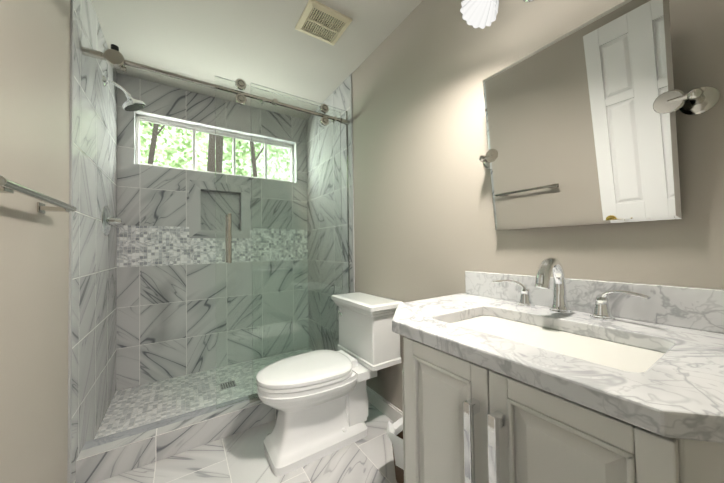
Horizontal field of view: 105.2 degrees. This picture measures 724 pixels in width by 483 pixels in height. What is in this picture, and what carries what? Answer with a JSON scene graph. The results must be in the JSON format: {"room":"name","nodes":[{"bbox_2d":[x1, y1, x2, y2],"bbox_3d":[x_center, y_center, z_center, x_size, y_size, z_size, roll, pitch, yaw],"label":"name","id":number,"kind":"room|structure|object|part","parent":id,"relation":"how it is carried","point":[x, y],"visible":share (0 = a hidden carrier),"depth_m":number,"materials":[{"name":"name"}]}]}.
{"room":"bathroom","nodes":[
{"label":"bathroom","id":0,"kind":"room"},
{"bbox_2d":[0,0,116,482],"bbox_3d":[-0.709,-0.114,0.346,0.007,2.440,4.143,0,-1,-33],"label":"wall","id":1,"kind":"structure","parent":0,"point":[58,270],"depth_m":1.07,"materials":[{"name":"beige paint"}]},
{"bbox_2d":[0,176,75,213],"bbox_3d":[-0.969,-0.122,0.811,0.080,0.036,0.515,0,-1,-33],"label":"towel bar","id":2,"kind":"object","parent":1,"relation":"attached to","point":[8,186],"visible":1,"depth_m":0.78,"materials":[{"name":"silver metal"}]},
{"bbox_2d":[102,206,121,235],"bbox_3d":[-1.604,-0.132,1.788,0.080,0.192,0.197,0,-1,-33],"label":"shower valve","id":3,"kind":"object","parent":1,"relation":"attached to","point":[108,220],"visible":1,"depth_m":1.74,"materials":[{"name":"silver metal"}]},
{"bbox_2d":[102,75,145,110],"bbox_3d":[-1.528,-0.943,1.787,0.209,0.186,0.128,0,-1,-33],"label":"shower head","id":4,"kind":"object","parent":1,"relation":"attached to","point":[130,104],"visible":1,"depth_m":1.77},
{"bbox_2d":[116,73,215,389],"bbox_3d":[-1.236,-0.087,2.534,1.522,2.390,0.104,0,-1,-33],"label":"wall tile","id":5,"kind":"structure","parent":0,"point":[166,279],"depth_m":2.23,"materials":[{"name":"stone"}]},
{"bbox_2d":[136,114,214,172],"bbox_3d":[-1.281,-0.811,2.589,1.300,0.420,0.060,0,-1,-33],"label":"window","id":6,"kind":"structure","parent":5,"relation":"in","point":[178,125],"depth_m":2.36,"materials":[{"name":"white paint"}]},
{"bbox_2d":[96,402,396,482],"bbox_3d":[0.203,1.092,0.340,1.522,0.001,3.195,0,-1,-33],"label":"floor","id":7,"kind":"structure","parent":0,"point":[240,457],"depth_m":1.39,"materials":[{"name":"tile"}]},
{"bbox_2d":[75,400,277,482],"bbox_3d":[-0.714,1.069,1.740,1.522,0.132,0.152,0,-1,-33],"label":"curb","id":8,"kind":"object","parent":7,"relation":"on","point":[105,457],"visible":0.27,"depth_m":1.46,"materials":[{"name":"tile"}]},
{"bbox_2d":[82,44,349,408],"bbox_3d":[-0.722,-0.018,1.750,1.513,2.045,0.112,0,-1,-33],"label":"shower door","id":9,"kind":"structure","parent":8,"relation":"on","point":[282,220],"depth_m":1.83,"materials":[{"name":"clear glass"}]},
{"bbox_3d":[-0.514,-0.009,1.886,0.860,1.985,0.010,0,-1,-33],"label":"sliding door","id":10,"kind":"part","parent":9,"relation":"part of","materials":[{"name":"clear glass"}]},
{"bbox_3d":[-0.412,-0.024,1.989,0.724,2.033,0.010,0,-1,-33],"label":"fixed panel","id":11,"kind":"part","parent":9,"relation":"part of","materials":[{"name":"clear glass"}]},
{"bbox_2d":[256,292,402,476],"bbox_3d":[-0.203,0.741,1.607,0.778,0.765,0.484,0,-1,-33],"label":"toilet","id":12,"kind":"object","parent":7,"relation":"on","point":[317,400],"visible":1,"depth_m":1.51,"materials":[{"name":"white ceramic"}]},
{"bbox_3d":[-0.304,0.710,1.542,0.538,0.054,0.380,0,-1,-33],"label":"seat","id":13,"kind":"part","parent":12,"relation":"part of","materials":[{"name":"white plastic"}]},
{"bbox_3d":[0.019,0.545,1.758,0.239,0.373,0.484,0,-1,-33],"label":"tank","id":14,"kind":"part","parent":12,"relation":"part of","materials":[{"name":"white ceramic"}]},
{"bbox_2d":[387,417,403,482],"bbox_3d":[0.251,0.979,1.269,0.217,0.263,0.221,0,-1,-33],"label":"waste bin","id":15,"kind":"object","parent":7,"relation":"on","point":[395,432],"visible":0.19,"depth_m":1.26,"materials":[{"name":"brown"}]},
{"bbox_2d":[392,258,723,482],"bbox_3d":[0.480,0.573,0.745,0.609,1.046,0.918,0,-1,-33],"label":"bathroom vanity","id":16,"kind":"object","parent":7,"relation":"on","point":[542,376],"visible":1,"depth_m":0.59,"materials":[{"name":"white paint"}]},
{"bbox_2d":[392,293,723,442],"bbox_3d":[0.487,0.248,0.760,0.580,0.036,0.918,0,-1,-33],"label":"countertop","id":17,"kind":"structure","parent":16,"relation":"on","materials":[{"name":"stone"}]},
{"bbox_2d":[493,258,650,320],"bbox_3d":[0.604,0.141,0.880,0.170,0.180,0.430,0,-1,-33],"label":"faucet","id":18,"kind":"object","parent":17,"relation":"on","point":[559,310],"depth_m":0.88,"materials":[{"name":"silver metal"}]},
{"bbox_2d":[91,0,422,103],"bbox_3d":[-0.093,-1.335,0.786,1.522,0.001,4.143,0,-1,-33],"label":"ceiling","id":19,"kind":"structure","parent":0,"point":[265,43],"depth_m":1.79,"materials":[{"name":"grey paint"}]},
{"bbox_2d":[295,0,351,45],"bbox_3d":[-0.234,-1.304,1.666,0.264,0.020,0.240,0,-1,-33],"label":"ceiling vent","id":20,"kind":"object","parent":19,"relation":"in","point":[325,21],"visible":1,"depth_m":1.64,"materials":[{"name":"beige plastic"}]},
{"bbox_2d":[322,0,723,411],"bbox_3d":[0.203,-0.100,1.720,0.007,2.440,2.843,0,-1,-33],"label":"wall","id":21,"kind":"structure","parent":0,"point":[407,94],"depth_m":1.29,"materials":[{"name":"beige paint"}]},
{"bbox_2d":[366,385,402,421],"bbox_3d":[0.473,1.060,1.303,0.014,0.095,1.908,0,-1,-33],"label":"baseboard","id":22,"kind":"structure","parent":21,"relation":"attached to","point":[389,410],"depth_m":1.78,"materials":[{"name":"white paint"}]},
{"bbox_2d":[460,0,535,28],"bbox_3d":[0.566,-0.989,0.946,0.244,0.310,0.445,0,-1,-33],"label":"sconce","id":23,"kind":"object","parent":21,"relation":"attached to","point":[481,14],"visible":1,"depth_m":1.08,"materials":[{"name":"white glass"}]},
{"bbox_2d":[465,271,723,333],"bbox_3d":[0.727,0.177,0.904,0.020,0.104,0.893,0,-1,-33],"label":"backsplash","id":24,"kind":"structure","parent":21,"relation":"attached to","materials":[{"name":"stone"}]},
{"bbox_2d":[479,0,719,229],"bbox_3d":[0.670,-0.354,0.924,0.096,0.604,0.639,0,-1,-33],"label":"mirror","id":25,"kind":"object","parent":21,"relation":"attached to","point":[581,124],"visible":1,"depth_m":0.84,"materials":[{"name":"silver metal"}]},
{"label":"outside","id":26,"kind":"structure","parent":0,"visible":0},
{"bbox_2d":[147,122,214,171],"bbox_3d":[-3.650,-0.744,5.585,5.510,8.011,1.306,0,-1,-33],"label":"trunks","id":27,"kind":"object","parent":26,"point":[155,132],"depth_m":5.52,"materials":[{"name":"brown plant"}]},
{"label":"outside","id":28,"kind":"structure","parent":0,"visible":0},
{"bbox_2d":[94,368,215,438],"bbox_3d":[-0.974,1.119,2.136,1.522,0.054,0.798,0,-1,-33],"label":"floor","id":29,"kind":"structure","parent":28,"point":[138,406],"depth_m":1.90,"materials":[{"name":"tile"}]},
{"bbox_2d":[140,121,208,170],"bbox_3d":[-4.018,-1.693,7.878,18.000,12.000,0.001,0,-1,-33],"label":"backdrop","id":30,"kind":"structure","parent":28,"point":[182,140],"depth_m":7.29,"materials":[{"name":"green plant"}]}
]}

